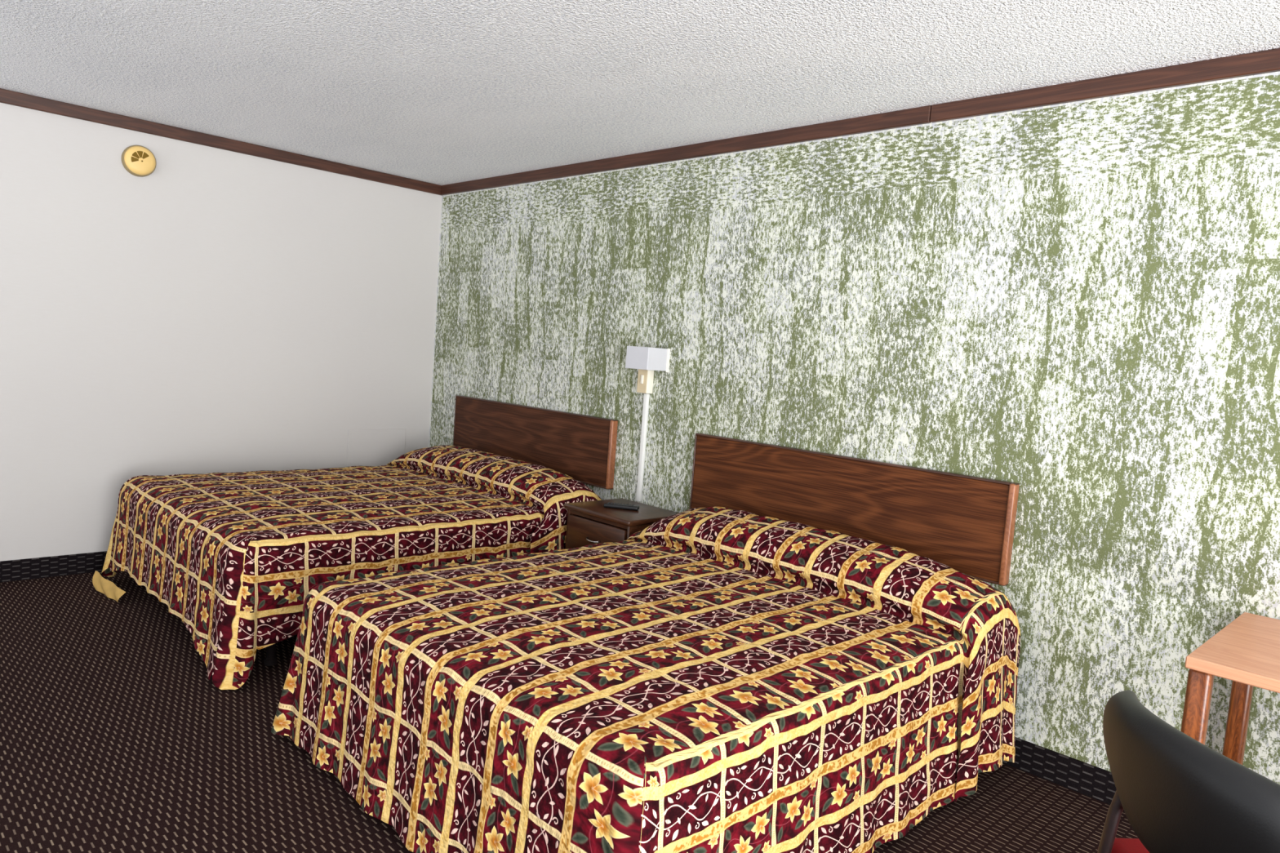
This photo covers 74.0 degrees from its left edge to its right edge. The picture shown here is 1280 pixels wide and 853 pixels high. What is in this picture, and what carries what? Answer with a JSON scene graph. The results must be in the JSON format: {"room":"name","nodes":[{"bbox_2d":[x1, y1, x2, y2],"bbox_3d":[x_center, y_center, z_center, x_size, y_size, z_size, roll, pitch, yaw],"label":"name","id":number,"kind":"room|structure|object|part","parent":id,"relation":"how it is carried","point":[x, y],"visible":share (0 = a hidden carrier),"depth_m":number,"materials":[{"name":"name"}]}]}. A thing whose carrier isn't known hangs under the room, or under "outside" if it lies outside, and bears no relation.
{"room":"hotel room","nodes":[
{"label":"hotel room","id":0,"kind":"room"},
{"bbox_2d":[0,102,441,561],"bbox_3d":[-3.761,-0.421,3.721,6.400,2.440,0.120,-1,7,-45],"label":"wall","id":1,"kind":"structure","parent":0,"point":[212,309],"depth_m":4.77,"materials":[{"name":"paint"}]},
{"bbox_2d":[0,551,106,582],"bbox_3d":[-3.806,0.745,3.771,6.390,0.108,0.010,-1,7,-45],"label":"baseboard","id":2,"kind":"structure","parent":1,"relation":"attached to","point":[89,562],"depth_m":4.47,"materials":[{"name":"carpet"}]},
{"bbox_2d":[121,145,156,177],"bbox_3d":[-2.664,-1.416,4.525,0.162,0.162,0.059,-1,7,-45],"label":"smoke detector","id":3,"kind":"object","parent":1,"relation":"attached to","point":[140,161],"visible":1,"depth_m":4.50,"materials":[{"name":"plastic"}]},
{"bbox_2d":[131,156,138,161],"bbox_3d":[-2.667,-1.409,4.486,0.035,0.029,0.005,-1,7,-45],"label":"vent","id":4,"kind":"object","parent":3,"relation":"attached to","point":[133,158],"depth_m":4.48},
{"bbox_2d":[132,151,139,158],"bbox_3d":[-2.663,-1.435,4.487,0.037,0.034,0.006,-1,7,-45],"label":"vent","id":5,"kind":"object","parent":3,"relation":"attached to","point":[135,154],"depth_m":4.49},
{"bbox_2d":[137,151,142,157],"bbox_3d":[-2.649,-1.442,4.499,0.029,0.035,0.005,-1,7,-45],"label":"vent","id":6,"kind":"object","parent":3,"relation":"attached to","point":[140,153],"depth_m":4.50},
{"bbox_2d":[142,151,148,159],"bbox_3d":[-2.630,-1.440,4.519,0.033,0.037,0.005,-1,7,-45],"label":"vent","id":7,"kind":"object","parent":3,"relation":"attached to","point":[144,154],"depth_m":4.52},
{"bbox_2d":[0,88,441,195],"bbox_3d":[-3.624,-1.593,3.571,6.400,0.064,0.022,-1,7,-45],"label":"trim","id":8,"kind":"structure","parent":1,"relation":"attached to","point":[6,96],"depth_m":4.73,"materials":[{"name":"brown wood"}]},
{"bbox_2d":[0,570,1138,852],"bbox_3d":[-1.154,1.268,1.190,6.520,0.100,7.720,-1,7,-45],"label":"floor","id":9,"kind":"structure","parent":0,"point":[116,735],"depth_m":2.76,"materials":[{"name":"carpet"}]},
{"bbox_2d":[564,498,679,549],"bbox_3d":[-0.103,0.720,4.268,0.420,0.622,0.478,-1,7,-45],"label":"nightstand","id":10,"kind":"object","parent":9,"relation":"on","point":[588,522],"visible":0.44,"depth_m":4.15,"materials":[{"name":"brown wood"}]},
{"bbox_3d":[-0.234,0.553,4.117,0.025,0.014,0.098,-1,7,-45],"label":"handle","id":11,"kind":"part","parent":10,"relation":"part of","materials":[{"name":"metal"}]},
{"bbox_3d":[-0.213,0.550,4.130,0.022,0.175,0.408,-1,7,-45],"label":"drawer","id":12,"kind":"part","parent":10,"relation":"part of","materials":[{"name":"brown wood"}]},
{"bbox_2d":[603,502,639,511],"bbox_3d":[-0.092,0.398,4.238,0.176,0.023,0.048,5,5,10],"label":"remote control","id":13,"kind":"object","parent":10,"relation":"on","point":[607,504],"visible":1,"depth_m":4.22,"materials":[{"name":"black plastic"}]},
{"bbox_2d":[1097,689,1279,852],"bbox_3d":[1.080,0.928,1.482,0.531,0.837,0.458,4,5,-4],"label":"chair","id":14,"kind":"object","parent":9,"relation":"on","point":[1177,793],"visible":1,"depth_m":1.37,"materials":[{"name":"black plastic"}]},
{"bbox_3d":[0.895,0.820,1.619,0.028,0.303,0.044,-1,7,-45],"label":"post","id":15,"kind":"part","parent":14,"relation":"part of","materials":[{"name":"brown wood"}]},
{"bbox_3d":[1.126,0.895,1.483,0.438,0.120,0.444,4,5,-4],"label":"seat","id":16,"kind":"part","parent":14,"relation":"part of","materials":[{"name":"red fabric"}]},
{"bbox_2d":[1180,612,1279,764],"bbox_3d":[2.006,1.011,1.954,0.688,0.750,1.232,-1,7,-45],"label":"desk","id":17,"kind":"object","parent":9,"relation":"on","point":[1246,652],"visible":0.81,"depth_m":2.16,"materials":[{"name":"brown wood"}]},
{"bbox_3d":[1.382,0.962,2.159,0.050,0.720,0.050,-1,7,-45],"label":"leg","id":18,"kind":"part","parent":17,"relation":"part of","materials":[{"name":"brown wood"}]},
{"bbox_3d":[1.804,0.958,2.577,0.050,0.720,0.050,-1,7,-45],"label":"leg","id":19,"kind":"part","parent":17,"relation":"part of","materials":[{"name":"brown wood"}]},
{"bbox_3d":[-1.450,0.642,4.525,1.800,0.535,1.550,-1,7,-45],"label":"bed","id":20,"kind":"object","parent":9,"relation":"on","visible":0},
{"bbox_2d":[92,444,601,689],"bbox_3d":[-1.503,0.535,4.476,2.048,0.740,1.841,-1,7,-45],"label":"bedspread","id":21,"kind":"object","parent":20,"relation":"on","point":[237,557],"visible":0.91,"depth_m":3.88,"materials":[{"name":"multicoloured fabric"}]},
{"bbox_2d":[0,0,1279,185],"bbox_3d":[-0.966,-1.256,0.975,6.520,0.100,7.720,-1,7,-45],"label":"ceiling","id":22,"kind":"structure","parent":0,"point":[441,92],"depth_m":3.12,"materials":[{"name":"white paint"}]},
{"bbox_2d":[428,71,1279,784],"bbox_3d":[1.214,-0.017,3.334,0.120,2.440,7.720,-1,7,-45],"label":"wall","id":23,"kind":"structure","parent":0,"point":[1076,304],"depth_m":3.12,"materials":[{"name":"green paint"}]},
{"bbox_2d":[453,395,617,489],"bbox_3d":[-0.688,0.067,5.136,0.044,0.377,1.552,-1,7,-45],"label":"headboard","id":24,"kind":"object","parent":23,"relation":"attached to","point":[581,447],"visible":0.8,"depth_m":5.00,"materials":[{"name":"brown wood"}]},
{"bbox_2d":[635,393,649,501],"bbox_3d":[0.015,0.111,4.447,0.020,0.568,0.028,-1,7,-45],"label":"channel","id":25,"kind":"object","parent":23,"relation":"attached to","point":[646,396],"visible":0.99,"depth_m":4.44,"materials":[{"name":"white plastic"}]},
{"bbox_2d":[625,346,670,393],"bbox_3d":[0.031,-0.286,4.331,0.155,0.239,0.174,-1,7,-45],"label":"wall lamp","id":26,"kind":"object","parent":23,"relation":"attached to","point":[647,360],"visible":1,"depth_m":4.29,"materials":[{"name":"beige plastic"}]},
{"bbox_2d":[636,368,647,393],"bbox_3d":[0.012,-0.235,4.393,0.003,0.120,0.067,-1,7,-45],"label":"switch plate","id":27,"kind":"object","parent":26,"relation":"attached to","point":[642,388],"depth_m":4.38,"materials":[{"name":"beige plastic"}]},
{"bbox_2d":[640,374,644,383],"bbox_3d":[0.011,-0.244,4.385,0.008,0.045,0.016,-1,7,-45],"label":"switch","id":28,"kind":"object","parent":26,"relation":"attached to","point":[642,375],"depth_m":4.38,"materials":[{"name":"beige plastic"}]},
{"bbox_3d":[0.038,-0.346,4.322,0.154,0.113,0.157,-1,7,-45],"label":"lamp shade","id":29,"kind":"part","parent":26,"relation":"part of","materials":[{"name":"white fabric"}]},
{"bbox_3d":[0.143,-0.336,4.315,0.018,0.121,0.006,-1,7,-45],"label":"shade trim","id":30,"kind":"part","parent":26,"relation":"part of","materials":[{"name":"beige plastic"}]},
{"bbox_2d":[689,433,1019,586],"bbox_3d":[0.808,0.307,3.627,0.044,0.377,1.548,-1,7,-45],"label":"headboard","id":31,"kind":"object","parent":23,"relation":"attached to","point":[963,523],"visible":0.93,"depth_m":3.48,"materials":[{"name":"brown wood"}]},
{"bbox_2d":[440,47,1279,195],"bbox_3d":[1.301,-1.188,3.134,0.022,0.064,7.578,-1,7,-45],"label":"trim","id":32,"kind":"structure","parent":23,"relation":"attached to","point":[1265,61],"depth_m":3.26,"materials":[{"name":"brown wood"}]},
{"bbox_2d":[1002,737,1124,810],"bbox_3d":[1.123,1.149,3.345,0.010,0.108,7.600,-1,7,-45],"label":"baseboard","id":33,"kind":"structure","parent":23,"relation":"attached to","point":[1087,780],"depth_m":2.97,"materials":[{"name":"carpet"}]},
{"bbox_3d":[0.086,0.888,2.976,1.800,0.535,1.500,-1,7,-45],"label":"bed","id":34,"kind":"object","parent":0,"visible":0},
{"bbox_2d":[271,506,1020,852],"bbox_3d":[0.078,0.781,2.925,1.986,0.740,1.807,-1,7,-45],"label":"bedspread","id":35,"kind":"object","parent":34,"relation":"on","point":[710,679],"visible":1,"depth_m":2.42,"materials":[{"name":"multicoloured fabric"}]}
]}

